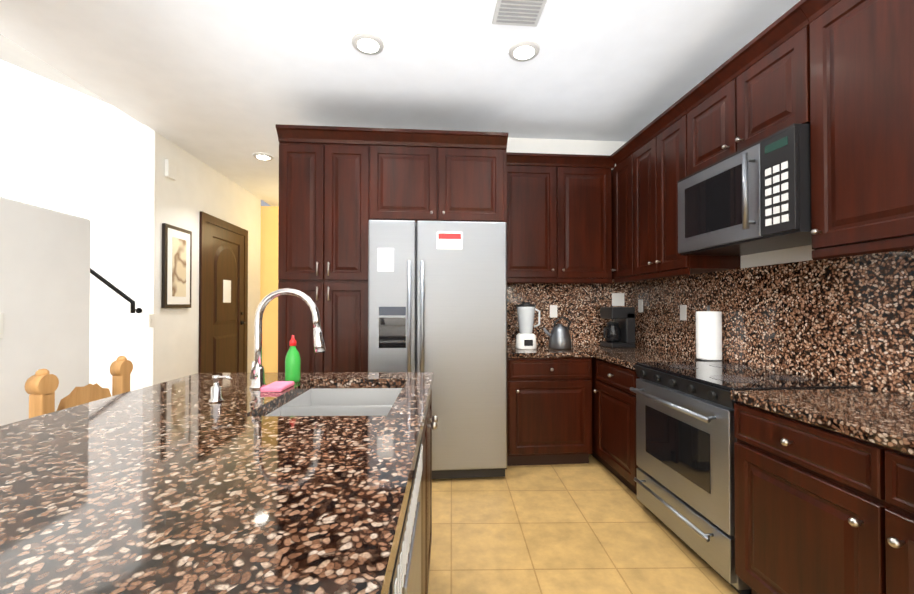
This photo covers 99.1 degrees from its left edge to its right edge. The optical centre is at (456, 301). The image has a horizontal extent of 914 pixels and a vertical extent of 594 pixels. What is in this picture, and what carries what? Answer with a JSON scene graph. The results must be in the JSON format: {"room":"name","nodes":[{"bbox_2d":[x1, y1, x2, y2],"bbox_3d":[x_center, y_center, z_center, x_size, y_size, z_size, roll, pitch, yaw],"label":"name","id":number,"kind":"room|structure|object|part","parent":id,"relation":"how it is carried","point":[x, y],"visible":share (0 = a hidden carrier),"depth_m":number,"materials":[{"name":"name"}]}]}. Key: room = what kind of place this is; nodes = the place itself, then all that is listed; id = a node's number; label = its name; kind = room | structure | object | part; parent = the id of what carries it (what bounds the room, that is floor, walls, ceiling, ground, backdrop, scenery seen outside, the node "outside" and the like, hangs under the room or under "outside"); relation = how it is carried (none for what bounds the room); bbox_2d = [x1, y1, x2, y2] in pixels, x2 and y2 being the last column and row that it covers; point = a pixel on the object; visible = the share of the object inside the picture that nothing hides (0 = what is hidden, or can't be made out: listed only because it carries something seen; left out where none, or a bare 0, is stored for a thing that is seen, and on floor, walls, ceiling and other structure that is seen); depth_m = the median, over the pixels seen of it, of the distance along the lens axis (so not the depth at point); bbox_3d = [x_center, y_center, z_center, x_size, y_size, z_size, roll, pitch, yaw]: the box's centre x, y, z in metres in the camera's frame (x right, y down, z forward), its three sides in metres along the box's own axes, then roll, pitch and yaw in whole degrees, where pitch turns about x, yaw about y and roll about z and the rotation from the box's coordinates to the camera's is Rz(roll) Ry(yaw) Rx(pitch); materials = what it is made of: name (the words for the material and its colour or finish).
{"room":"kitchen","nodes":[
{"label":"kitchen","id":0,"kind":"room"},
{"bbox_2d":[0,196,90,425],"bbox_3d":[-2.022,0.355,-0.773,0.160,1.760,6.200,0,-1,-5],"label":"wall","id":1,"kind":"structure","parent":0,"point":[45,281],"depth_m":2.03,"materials":[{"name":"paint"}]},
{"bbox_2d":[0,60,154,395],"bbox_3d":[-3.953,-0.823,3.310,2.530,4.200,0.120,0,-1,-5],"label":"wall","id":2,"kind":"structure","parent":0,"point":[65,149],"depth_m":3.32,"materials":[{"name":"paint"}]},
{"bbox_2d":[90,268,141,312],"bbox_3d":[-3.657,-0.701,3.227,1.929,1.605,0.090,0,-1,-5],"label":"handrail","id":3,"kind":"object","parent":2,"relation":"attached to","point":[116,290],"visible":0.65,"depth_m":3.25,"materials":[{"name":"black metal"}]},
{"bbox_2d":[149,314,154,327],"bbox_3d":[-2.690,0.169,3.435,0.010,0.120,0.070,0,-1,-5],"label":"switch plate","id":4,"kind":"object","parent":2,"relation":"attached to","point":[151,316],"depth_m":3.43,"materials":[{"name":"white plastic"}]},
{"bbox_2d":[153,132,260,384],"bbox_3d":[-2.828,-0.109,4.570,0.154,2.800,2.230,0,-1,-5],"label":"wall","id":5,"kind":"structure","parent":0,"point":[189,193],"depth_m":3.89,"materials":[{"name":"paint"}]},
{"bbox_2d":[165,159,176,179],"bbox_3d":[-2.695,-1.239,3.665,0.035,0.160,0.120,0,-1,-5],"label":"switch plate","id":6,"kind":"object","parent":5,"relation":"attached to","point":[170,169],"depth_m":3.64,"materials":[{"name":"white plastic"}]},
{"bbox_3d":[-2.704,-0.328,3.770,0.034,0.780,0.410,0,-1,-5],"label":"picture","id":7,"kind":"part","parent":5,"relation":"part of"},
{"bbox_2d":[198,211,247,372],"bbox_3d":[-2.750,0.167,4.689,0.084,2.250,1.080,0,-1,-5],"label":"hall door","id":8,"kind":"structure","parent":5,"relation":"attached to","point":[223,293],"depth_m":4.59,"materials":[{"name":"brown wood"}]},
{"bbox_2d":[260,206,278,372],"bbox_3d":[-2.744,-0.093,6.157,2.590,2.800,0.120,0,-1,-5],"label":"wall","id":9,"kind":"structure","parent":0,"point":[269,281],"depth_m":6.08,"materials":[{"name":"paint"}]},
{"bbox_2d":[0,0,799,205],"bbox_3d":[-1.554,-2.126,1.196,6.980,1.162,10.200,0,-1,-5],"label":"ceiling","id":10,"kind":"structure","parent":0,"point":[224,87],"depth_m":2.50,"materials":[{"name":"paint"}]},
{"bbox_2d":[253,153,272,160],"bbox_3d":[-2.021,-1.507,4.062,0.189,0.013,0.189,0,-1,-11],"label":"recessed light","id":11,"kind":"object","parent":10,"relation":"in","point":[261,156],"depth_m":4.03,"materials":[{"name":"grey"}]},
{"bbox_2d":[352,33,383,54],"bbox_3d":[-0.529,-1.526,2.314,0.189,0.013,0.189,0,-1,-29],"label":"recessed light","id":12,"kind":"object","parent":10,"relation":"in","point":[364,43],"depth_m":2.30,"materials":[{"name":"grey"}]},
{"bbox_2d":[492,0,546,26],"bbox_3d":[0.329,-1.528,2.000,0.250,0.016,0.300,0,-1,-5],"label":"ceiling vent","id":13,"kind":"object","parent":10,"relation":"in","point":[519,12],"visible":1,"depth_m":2.05,"materials":[{"name":"grey metal"}]},
{"bbox_2d":[508,40,539,61],"bbox_3d":[0.409,-1.525,2.378,0.189,0.013,0.189,0,-1,-11],"label":"recessed light","id":14,"kind":"object","parent":10,"relation":"in","point":[519,51],"depth_m":2.36,"materials":[{"name":"grey"}]},
{"bbox_2d":[506,138,625,169],"bbox_3d":[0.144,-0.119,3.626,3.010,2.800,0.120,0,-1,-5],"label":"wall","id":15,"kind":"structure","parent":0,"point":[554,146],"depth_m":3.65,"materials":[{"name":"paint"}]},
{"bbox_2d":[506,152,614,283],"bbox_3d":[0.842,-0.689,3.430,0.987,1.075,0.391,0,-1,-5],"label":"upper cabinet","id":16,"kind":"object","parent":15,"relation":"attached to","point":[559,218],"visible":0.98,"depth_m":3.28,"materials":[{"name":"brown wood"}]},
{"bbox_2d":[507,281,629,344],"bbox_3d":[0.982,0.108,3.620,1.300,0.595,0.020,0,-1,-5],"label":"backsplash","id":17,"kind":"structure","parent":15,"relation":"attached to","point":[579,306],"depth_m":3.61,"materials":[{"name":"stone"}]},
{"bbox_2d":[550,305,556,317],"bbox_3d":[0.893,0.090,3.599,0.070,0.114,0.006,0,-1,-5],"label":"electrical outlet plate","id":18,"kind":"object","parent":17,"relation":"attached to","point":[553,308],"depth_m":3.60,"materials":[{"name":"white plastic"}]},
{"bbox_2d":[612,293,623,305],"bbox_3d":[1.511,-0.020,3.649,0.120,0.120,0.006,0,-1,-5],"label":"electrical outlet plate","id":19,"kind":"object","parent":17,"relation":"attached to","point":[617,299],"depth_m":3.65,"materials":[{"name":"white plastic"}]},
{"bbox_2d":[428,454,738,593],"bbox_3d":[-1.603,1.305,1.156,7.080,0.100,10.200,0,-1,-5],"label":"floor","id":20,"kind":"structure","parent":0,"point":[594,526],"depth_m":2.06,"materials":[{"name":"tile"}]},
{"bbox_2d":[25,356,132,417],"bbox_3d":[-1.546,0.771,1.828,0.420,0.982,0.510,0,-1,-5],"label":"chair","id":21,"kind":"object","parent":20,"relation":"on","point":[41,386],"visible":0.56,"depth_m":1.72,"materials":[{"name":"brown wood"}]},
{"bbox_2d":[276,124,507,468],"bbox_3d":[-0.483,0.007,3.173,1.686,2.538,0.680,0,-1,-5],"label":"pantry unit","id":22,"kind":"object","parent":20,"relation":"on","point":[340,188],"visible":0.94,"depth_m":2.87,"materials":[{"name":"brown wood"}]},
{"bbox_2d":[388,376,437,593],"bbox_3d":[-0.398,0.811,0.497,0.686,0.876,2.790,0,-1,-1],"label":"kitchen island","id":23,"kind":"object","parent":20,"relation":"on","point":[410,573],"depth_m":1.04,"materials":[{"name":"wood"}]},
{"bbox_2d":[0,372,433,593],"bbox_3d":[-0.659,0.352,0.492,1.143,0.040,2.840,0,-1,-1],"label":"island countertop","id":24,"kind":"structure","parent":23,"relation":"on","point":[162,488],"depth_m":0.69,"materials":[{"name":"brown stone"}]},
{"bbox_2d":[209,375,231,402],"bbox_3d":[-0.807,0.297,1.330,0.074,0.090,0.044,0,-1,-1],"label":"soap dispenser","id":25,"kind":"object","parent":24,"relation":"on","point":[216,392],"visible":1,"depth_m":1.32,"materials":[{"name":"silver metal"}]},
{"bbox_2d":[260,381,293,391],"bbox_3d":[-0.706,0.335,1.536,0.080,0.018,0.130,0,-1,-1],"label":"sponge","id":26,"kind":"object","parent":24,"relation":"on","point":[278,386],"visible":0.98,"depth_m":1.50,"materials":[{"name":"pink"}]},
{"bbox_2d":[250,288,325,389],"bbox_3d":[-0.672,0.145,1.529,0.298,0.398,0.110,0,-1,-1],"label":"faucet","id":27,"kind":"object","parent":24,"relation":"on","point":[257,376],"visible":0.98,"depth_m":1.54,"materials":[{"name":"silver metal"}]},
{"bbox_2d":[285,335,300,382],"bbox_3d":[-0.709,0.245,1.682,0.062,0.200,0.062,0,-1,-1],"label":"dish soap bottle","id":28,"kind":"object","parent":24,"relation":"on","point":[292,365],"visible":0.96,"depth_m":1.66,"materials":[{"name":"green plastic"}]},
{"bbox_2d":[272,404,383,411],"bbox_3d":[-0.426,0.477,1.287,0.430,0.216,0.264,0,-1,-1],"label":"sink","id":29,"kind":"object","parent":24,"relation":"in","point":[283,407],"depth_m":1.42,"materials":[{"name":"white ceramic"}]},
{"bbox_2d":[308,384,395,391],"bbox_3d":[-0.432,0.480,1.583,0.430,0.216,0.304,0,-1,-1],"label":"sink","id":30,"kind":"object","parent":24,"relation":"in","point":[319,387],"depth_m":1.73,"materials":[{"name":"white ceramic"}]},
{"bbox_2d":[368,220,506,478],"bbox_3d":[-0.157,0.345,3.082,0.975,1.820,0.847,0,-1,-5],"label":"fridge","id":31,"kind":"object","parent":20,"relation":"on","point":[437,298],"visible":0.67,"depth_m":2.73,"materials":[{"name":"grey metal"}]},
{"bbox_2d":[507,344,592,465],"bbox_3d":[0.692,0.835,3.263,0.667,0.885,0.669,0,-1,-5],"label":"base cabinet","id":32,"kind":"object","parent":20,"relation":"on","point":[549,406],"visible":0.81,"depth_m":2.97,"materials":[{"name":"brown wood"}]},
{"bbox_2d":[515,302,539,348],"bbox_3d":[0.596,0.200,3.267,0.212,0.385,0.177,0,-1,-5],"label":"blender","id":33,"kind":"object","parent":32,"relation":"on","point":[525,337],"visible":1,"depth_m":3.21,"materials":[{"name":"white plastic"}]},
{"bbox_2d":[543,316,571,349],"bbox_3d":[0.836,0.255,3.246,0.245,0.274,0.184,0,-1,-5],"label":"kettle","id":34,"kind":"object","parent":32,"relation":"on","point":[559,336],"visible":1,"depth_m":3.19,"materials":[{"name":"silver metal"}]},
{"bbox_2d":[572,344,703,494],"bbox_3d":[1.358,0.832,3.042,0.678,0.885,1.215,0,-1,-5],"label":"base cabinet","id":35,"kind":"object","parent":20,"relation":"on","point":[614,376],"visible":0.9,"depth_m":2.71,"materials":[{"name":"brown wood"}]},
{"bbox_2d":[600,307,634,347],"bbox_3d":[1.377,0.221,3.389,0.248,0.345,0.220,0,-1,-5],"label":"coffee maker","id":36,"kind":"object","parent":35,"relation":"on","point":[619,332],"visible":1,"depth_m":3.30,"materials":[{"name":"black plastic"}]},
{"bbox_2d":[695,305,723,361],"bbox_3d":[1.643,0.204,2.542,0.160,0.360,0.160,0,-1,-5],"label":"paper towel","id":37,"kind":"object","parent":35,"relation":"on","point":[708,335],"visible":0.98,"depth_m":2.48,"materials":[{"name":"white paper"}]},
{"bbox_2d":[630,361,861,593],"bbox_3d":[1.405,0.818,2.051,0.683,0.893,0.760,0,-1,-5],"label":"range","id":38,"kind":"object","parent":20,"relation":"on","point":[686,439],"visible":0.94,"depth_m":1.90,"materials":[{"name":"silver metal"}]},
{"bbox_2d":[730,396,913,593],"bbox_3d":[1.528,0.831,1.132,0.639,0.846,1.083,0,-1,-5],"label":"base cabinet","id":39,"kind":"object","parent":20,"relation":"on","point":[824,490],"depth_m":1.29,"materials":[{"name":"brown wood"}]},
{"bbox_2d":[730,388,913,447],"bbox_3d":[1.566,0.384,0.596,0.649,0.038,2.166,0,-1,-5],"label":"countertop","id":40,"kind":"structure","parent":39,"relation":"on","point":[883,415],"depth_m":1.37,"materials":[{"name":"brown stone"}]},
{"bbox_2d":[741,245,813,267],"bbox_3d":[1.989,-0.156,0.136,0.120,2.800,7.370,0,-1,-5],"label":"wall","id":41,"kind":"structure","parent":0,"point":[794,254],"depth_m":2.14,"materials":[{"name":"paint"}]},
{"bbox_2d":[610,143,625,283],"bbox_3d":[1.493,-0.692,3.163,0.392,1.075,0.306,0,-1,-5],"label":"upper cabinet","id":42,"kind":"object","parent":41,"relation":"attached to","point":[618,173],"depth_m":3.21,"materials":[{"name":"brown wood"}]},
{"bbox_2d":[626,100,740,281],"bbox_3d":[1.530,-0.697,2.701,0.392,1.075,0.622,0,-1,-5],"label":"upper cabinet","id":43,"kind":"object","parent":41,"relation":"attached to","point":[648,170],"depth_m":2.66,"materials":[{"name":"brown wood"}]},
{"bbox_2d":[679,3,810,175],"bbox_3d":[1.584,-0.991,2.014,0.391,0.500,0.760,0,-1,-5],"label":"upper cabinet","id":44,"kind":"object","parent":41,"relation":"attached to","point":[756,88],"visible":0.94,"depth_m":1.89,"materials":[{"name":"brown wood"}]},
{"bbox_2d":[677,123,811,255],"bbox_3d":[1.547,-0.511,2.006,0.465,0.450,0.756,0,-1,-5],"label":"microwave","id":45,"kind":"object","parent":44,"relation":"attached to","point":[754,198],"visible":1,"depth_m":1.82,"materials":[{"name":"silver metal"}]},
{"bbox_2d":[630,249,913,395],"bbox_3d":[1.802,0.087,1.613,0.020,0.595,4.150,0,-1,-5],"label":"backsplash","id":46,"kind":"structure","parent":41,"relation":"attached to","point":[849,319],"depth_m":1.97,"materials":[{"name":"stone"}]},
{"bbox_2d":[638,300,642,311],"bbox_3d":[1.642,0.039,3.483,0.006,0.114,0.070,0,-1,-5],"label":"electrical outlet plate","id":47,"kind":"object","parent":46,"relation":"attached to","point":[640,302],"depth_m":3.48,"materials":[{"name":"white plastic"}]},
{"bbox_2d":[680,305,686,320],"bbox_3d":[1.688,0.083,2.904,0.006,0.114,0.070,0,-1,-5],"label":"electrical outlet plate","id":48,"kind":"object","parent":46,"relation":"attached to","point":[683,308],"depth_m":2.90,"materials":[{"name":"white plastic"}]},
{"bbox_2d":[798,0,913,259],"bbox_3d":[1.634,-0.711,1.381,0.392,1.075,0.499,0,-1,-5],"label":"upper cabinet","id":49,"kind":"object","parent":41,"relation":"attached to","point":[862,114],"visible":1,"depth_m":1.38,"materials":[{"name":"brown wood"}]}
]}

